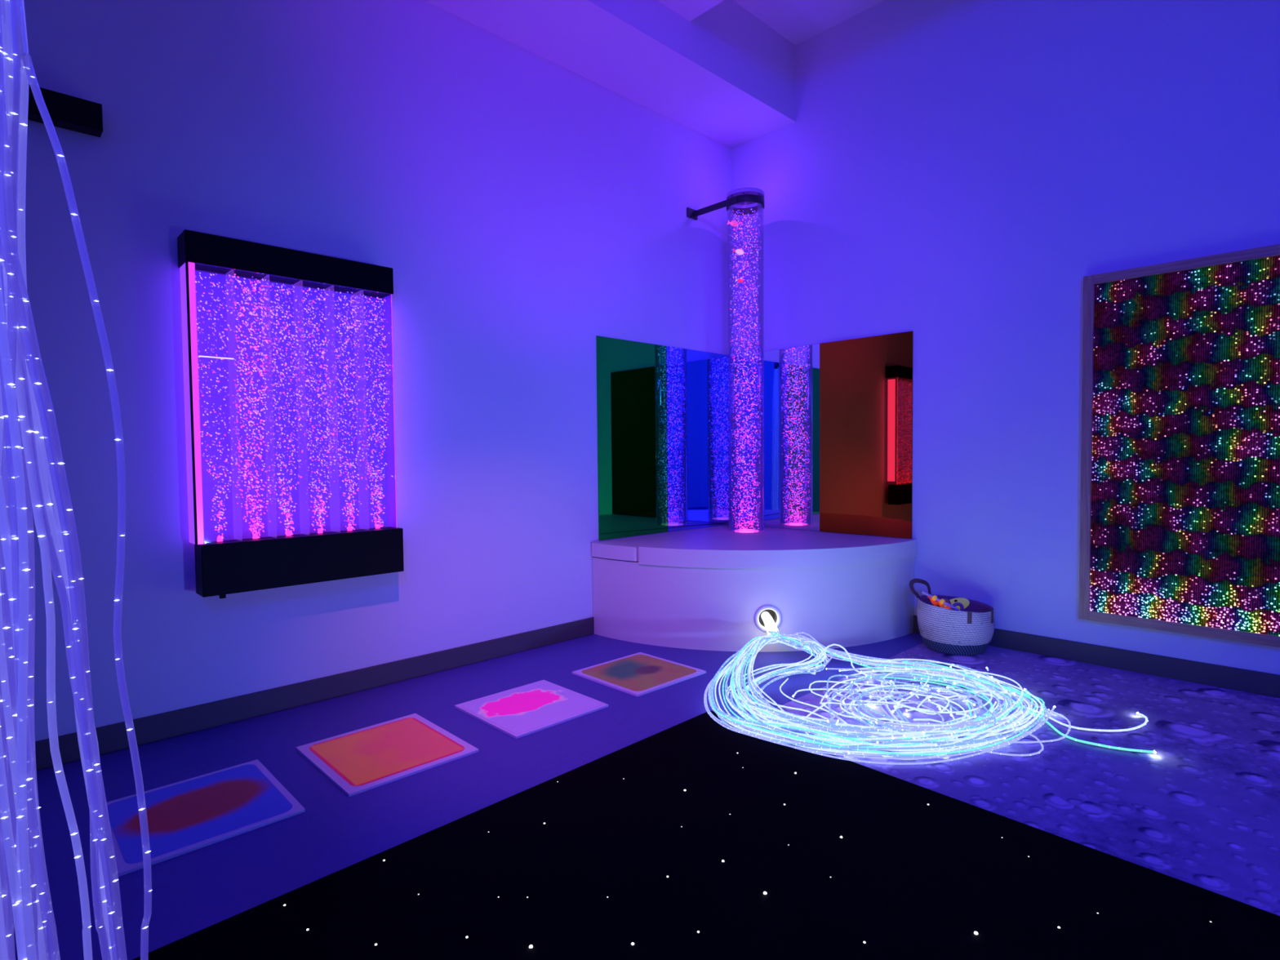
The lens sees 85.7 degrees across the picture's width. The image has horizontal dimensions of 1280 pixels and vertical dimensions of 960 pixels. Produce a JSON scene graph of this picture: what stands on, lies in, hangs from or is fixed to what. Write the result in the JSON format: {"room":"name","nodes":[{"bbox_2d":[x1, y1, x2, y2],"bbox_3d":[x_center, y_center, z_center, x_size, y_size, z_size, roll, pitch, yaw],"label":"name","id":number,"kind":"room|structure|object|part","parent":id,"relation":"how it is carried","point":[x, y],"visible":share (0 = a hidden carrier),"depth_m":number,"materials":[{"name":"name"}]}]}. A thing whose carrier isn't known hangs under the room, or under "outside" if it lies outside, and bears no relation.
{"room":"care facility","nodes":[
{"label":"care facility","id":0,"kind":"room"},
{"bbox_2d":[0,0,151,959],"bbox_3d":[-0.494,-0.734,0.572,0.317,3.673,0.138,-3,3,-44],"label":"curtain","id":1,"kind":"object","parent":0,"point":[15,335],"visible":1,"depth_m":0.59,"materials":[{"name":"translucent plastic optical fibre"},{"name":"glowing light points"}]},
{"bbox_2d":[0,0,732,748],"bbox_3d":[-1.834,-0.950,2.929,7.200,4.196,0.100,-3,3,-44],"label":"wall","id":2,"kind":"structure","parent":0,"point":[524,210],"depth_m":3.23,"materials":[{"name":"white paint"}]},
{"bbox_2d":[12,80,102,137],"bbox_3d":[-2.351,-1.335,2.288,0.893,0.100,0.084,-3,3,-44],"label":"wall bar","id":3,"kind":"object","parent":2,"relation":"attached to","point":[46,106],"visible":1,"depth_m":2.49,"materials":[{"name":"black paint"}]},
{"bbox_2d":[177,229,404,598],"bbox_3d":[-1.514,-0.263,3.075,0.857,1.476,0.161,-3,3,-44],"label":"wall panel","id":4,"kind":"object","parent":2,"relation":"attached to","point":[222,567],"visible":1,"depth_m":2.99,"materials":[{"name":"black paint"}]},
{"bbox_3d":[-1.826,-0.302,2.794,0.012,1.122,0.106,-3,3,-44],"label":"panel","id":5,"kind":"part","parent":4,"relation":"part of","materials":[{"name":"purple"}]},
{"bbox_3d":[-1.475,-0.315,3.043,0.803,1.122,0.005,-3,3,-44],"label":"pane","id":6,"kind":"part","parent":4,"relation":"part of","materials":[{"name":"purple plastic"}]},
{"bbox_3d":[-1.225,-0.330,3.370,0.003,1.122,0.114,-3,3,-44],"label":"panel","id":7,"kind":"part","parent":4,"relation":"part of","materials":[{"name":"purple plastic"}]},
{"bbox_2d":[3,617,594,777],"bbox_3d":[-1.776,0.994,2.961,7.000,0.108,0.012,-3,3,-44],"label":"baseboard","id":8,"kind":"structure","parent":2,"relation":"attached to","point":[149,729],"depth_m":3.13,"materials":[{"name":"grey plastic"}]},
{"bbox_2d":[424,0,795,148],"bbox_3d":[-1.618,-2.677,2.623,7.000,0.526,0.571,-3,3,-44],"label":"ceiling beam","id":9,"kind":"structure","parent":2,"relation":"attached to","point":[723,74],"depth_m":4.21,"materials":[{"name":"white paint"}]},
{"bbox_2d":[595,335,667,540],"bbox_3d":[-0.041,-0.273,4.609,0.634,1.300,0.007,-3,3,-44],"label":"mirror","id":10,"kind":"object","parent":2,"relation":"attached to","point":[632,394],"visible":1,"depth_m":4.59,"materials":[{"name":"green mirror"}]},
{"bbox_2d":[666,346,728,532],"bbox_3d":[0.453,-0.296,5.087,0.737,1.300,0.007,-3,3,-44],"label":"mirror","id":11,"kind":"object","parent":2,"relation":"attached to","point":[697,381],"visible":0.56,"depth_m":5.05,"materials":[{"name":"blue mirror"}]},
{"bbox_2d":[0,631,924,959],"bbox_3d":[0.447,1.161,0.671,7.000,0.100,6.400,-3,3,-44],"label":"floor","id":12,"kind":"structure","parent":0,"point":[193,891],"depth_m":2.46,"materials":[{"name":"grey carpet"}]},
{"bbox_2d":[103,759,305,876],"bbox_3d":[-1.430,1.066,2.237,0.484,0.012,0.514,-3,3,-44],"label":"tile","id":13,"kind":"object","parent":12,"relation":"on","point":[180,818],"depth_m":2.19,"materials":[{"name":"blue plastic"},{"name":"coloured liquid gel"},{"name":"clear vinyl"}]},
{"bbox_2d":[296,713,478,796],"bbox_3d":[-0.983,1.045,2.677,0.495,0.012,0.529,-3,3,-44],"label":"tile","id":14,"kind":"object","parent":12,"relation":"on","point":[359,761],"depth_m":2.64,"materials":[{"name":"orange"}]},
{"bbox_2d":[454,680,608,738],"bbox_3d":[-0.492,1.024,3.125,0.497,0.012,0.494,-3,3,-44],"label":"tile","id":15,"kind":"object","parent":12,"relation":"on","point":[524,710],"depth_m":3.09,"materials":[{"name":"white"}]},
{"bbox_2d":[572,652,706,697],"bbox_3d":[-0.005,1.001,3.594,0.497,0.012,0.494,-3,3,-44],"label":"tile","id":16,"kind":"object","parent":12,"relation":"on","point":[640,673],"depth_m":3.56,"materials":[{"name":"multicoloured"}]},
{"bbox_2d":[132,710,1279,959],"bbox_3d":[0.275,1.134,-0.129,4.444,0.018,4.491,-3,3,-44],"label":"carpet","id":17,"kind":"object","parent":12,"relation":"on","point":[697,837],"visible":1,"depth_m":1.79,"materials":[{"name":"black carpet"}]},
{"bbox_2d":[591,525,916,652],"bbox_3d":[0.716,0.677,4.357,1.450,0.588,1.454,-3,3,-44],"label":"platform","id":18,"kind":"object","parent":12,"relation":"on","point":[710,588],"visible":0.88,"depth_m":4.05,"materials":[{"name":"beige plastic"}]},
{"bbox_2d":[686,187,764,533],"bbox_3d":[0.633,-0.816,4.920,0.529,2.357,0.268,1,3,35],"label":"tube","id":19,"kind":"object","parent":18,"relation":"on","point":[742,196],"visible":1,"depth_m":4.80,"materials":[{"name":"clear plastic"}]},
{"bbox_3d":[0.376,-1.915,4.963,0.105,0.065,0.013,-3,3,-44],"label":"wall plate","id":20,"kind":"part","parent":19,"relation":"part of","materials":[{"name":"grey metal"}]},
{"bbox_3d":[0.530,-1.913,4.836,0.024,0.040,0.388,-3,3,-44],"label":"bracket arm","id":21,"kind":"part","parent":19,"relation":"part of","materials":[{"name":"grey metal"}]},
{"bbox_2d":[727,219,738,226],"bbox_3d":[0.638,-1.769,4.748,0.081,0.049,0.027,0,2,2],"label":"fish","id":22,"kind":"object","parent":19,"relation":"in","point":[734,223],"visible":1,"depth_m":4.74},
{"bbox_2d":[733,247,743,254],"bbox_3d":[0.674,-1.575,4.747,0.081,0.049,0.027,-1,2,-9],"label":"fish","id":23,"kind":"object","parent":19,"relation":"in","point":[738,251],"visible":1,"depth_m":4.74},
{"bbox_2d":[735,277,743,282],"bbox_3d":[0.685,-1.379,4.759,0.060,0.036,0.020,0,2,24],"label":"fish","id":24,"kind":"object","parent":19,"relation":"in","point":[739,280],"visible":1,"depth_m":4.75},
{"bbox_3d":[0.733,-1.977,4.802,0.260,0.030,0.260,-3,3,-44],"label":"tube lid","id":25,"kind":"part","parent":19,"relation":"part of","materials":[{"name":"purple"}]},
{"bbox_2d":[738,528,754,532],"bbox_3d":[0.756,0.359,4.889,0.170,0.005,0.170,-3,3,-44],"label":"light","id":26,"kind":"object","parent":19,"relation":"attached to","point":[740,530],"depth_m":4.85,"materials":[{"name":"pink plastic"}]},
{"bbox_2d":[749,642,1279,915],"bbox_3d":[2.573,1.040,1.976,2.087,0.005,4.320,-3,3,-44],"label":"mat","id":27,"kind":"object","parent":12,"relation":"on","point":[1202,810],"visible":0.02,"depth_m":2.47,"materials":[{"name":"blue fabric"}]},
{"bbox_2d":[703,611,1155,764],"bbox_3d":[1.198,0.901,3.029,1.778,0.203,1.374,1,2,27],"label":"fibre optic tail","id":28,"kind":"object","parent":27,"relation":"on","point":[903,735],"visible":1,"depth_m":2.92,"materials":[{"name":"white plastic"}]},
{"bbox_2d":[909,578,995,655],"bbox_3d":[1.812,0.780,3.970,0.406,0.379,0.409,-1,2,-13],"label":"woven basket","id":29,"kind":"object","parent":27,"relation":"on","point":[968,632],"visible":0.94,"depth_m":3.82,"materials":[{"name":"white fabric"}]},
{"bbox_3d":[1.667,0.669,4.112,0.191,0.165,0.056,-2,3,-41],"label":"handle","id":30,"kind":"part","parent":29,"relation":"part of","materials":[{"name":"black fabric"}]},
{"bbox_2d":[928,595,950,608],"bbox_3d":[1.703,0.721,3.904,0.113,0.123,0.136,-3,3,-44],"label":"scarf","id":31,"kind":"object","parent":29,"relation":"in","point":[934,602],"visible":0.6,"depth_m":3.89,"materials":[{"name":"orange fabric"}]},
{"bbox_2d":[921,591,959,610],"bbox_3d":[1.694,0.683,3.893,0.034,0.090,0.206,-3,3,-44],"label":"rod","id":32,"kind":"object","parent":29,"relation":"in","point":[934,597],"visible":1,"depth_m":3.88,"materials":[{"name":"white"}]},
{"bbox_2d":[936,598,951,607],"bbox_3d":[1.722,0.710,3.911,0.081,0.079,0.037,0,2,4],"label":"ring","id":33,"kind":"object","parent":29,"relation":"in","point":[946,600],"visible":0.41,"depth_m":3.90,"materials":[{"name":"brown plastic"}]},
{"bbox_2d":[943,597,969,610],"bbox_3d":[1.812,0.714,3.952,0.133,0.084,0.138,-3,3,-44],"label":"ball","id":34,"kind":"object","parent":29,"relation":"in","point":[964,602],"visible":0.54,"depth_m":3.90,"materials":[{"name":"beige plastic"}]},
{"bbox_2d":[951,602,964,611],"bbox_3d":[1.771,0.718,3.850,0.070,0.068,0.032,0,2,4],"label":"ring","id":35,"kind":"object","parent":29,"relation":"in","point":[962,607],"visible":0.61,"depth_m":3.85,"materials":[{"name":"purple"}]},
{"bbox_3d":[1.867,0.753,3.808,0.182,0.078,0.051,-1,2,-19],"label":"handle","id":36,"kind":"part","parent":29,"relation":"part of","materials":[{"name":"grey fabric"}]},
{"bbox_2d":[733,0,884,45],"bbox_3d":[0.407,-2.931,0.519,7.000,0.100,6.400,-3,3,-44],"label":"ceiling","id":37,"kind":"structure","parent":0,"point":[797,21],"depth_m":4.49,"materials":[{"name":"white paint"}]},
{"bbox_2d":[657,0,724,21],"bbox_3d":[-1.011,-2.741,1.190,5.885,0.302,2.329,-3,3,-44],"label":"trim","id":38,"kind":"structure","parent":37,"relation":"attached to","point":[690,10],"depth_m":3.94,"materials":[{"name":"white paint"}]},
{"bbox_2d":[731,0,1279,675],"bbox_3d":[3.011,-1.001,3.026,0.100,4.196,6.500,-3,3,-44],"label":"wall","id":39,"kind":"structure","parent":0,"point":[953,174],"depth_m":3.92,"materials":[{"name":"white paint"}]},
{"bbox_2d":[733,343,819,530],"bbox_3d":[0.991,-0.300,5.069,0.007,1.300,0.758,-3,3,-44],"label":"mirror","id":40,"kind":"object","parent":39,"relation":"attached to","point":[791,375],"visible":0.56,"depth_m":5.00,"materials":[{"name":"white mirror"}]},
{"bbox_2d":[819,331,913,538],"bbox_3d":[1.479,-0.286,4.557,0.651,1.300,0.007,2,3,45],"label":"mirror","id":41,"kind":"object","parent":39,"relation":"attached to","point":[866,383],"visible":1,"depth_m":4.54,"materials":[{"name":"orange mirror"}]},
{"bbox_2d":[913,615,1279,697],"bbox_3d":[2.955,0.943,3.095,0.012,0.108,6.400,-3,3,-44],"label":"baseboard","id":42,"kind":"structure","parent":39,"relation":"attached to","point":[1263,683],"depth_m":3.50,"materials":[{"name":"grey plastic"}]},
{"bbox_2d":[1078,244,1279,647],"bbox_3d":[2.783,-0.151,3.197,0.044,1.803,1.270,-3,3,-44],"label":"panel","id":43,"kind":"object","parent":39,"relation":"attached to","point":[1180,491],"visible":1,"depth_m":3.33,"materials":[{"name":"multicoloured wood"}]},
{"bbox_3d":[2.358,-0.163,3.636,0.044,1.803,0.048,-3,3,-44],"label":"frame rail","id":44,"kind":"part","parent":43,"relation":"part of","materials":[{"name":"brown wood"}]},
{"bbox_3d":[2.792,0.726,3.230,0.044,0.048,1.174,-3,3,-44],"label":"frame rail","id":45,"kind":"part","parent":43,"relation":"part of","materials":[{"name":"brown wood"}]},
{"bbox_3d":[2.774,-1.028,3.165,0.044,0.048,1.174,-3,3,-44],"label":"frame rail","id":46,"kind":"part","parent":43,"relation":"part of","materials":[{"name":"brown wood"}]}
]}

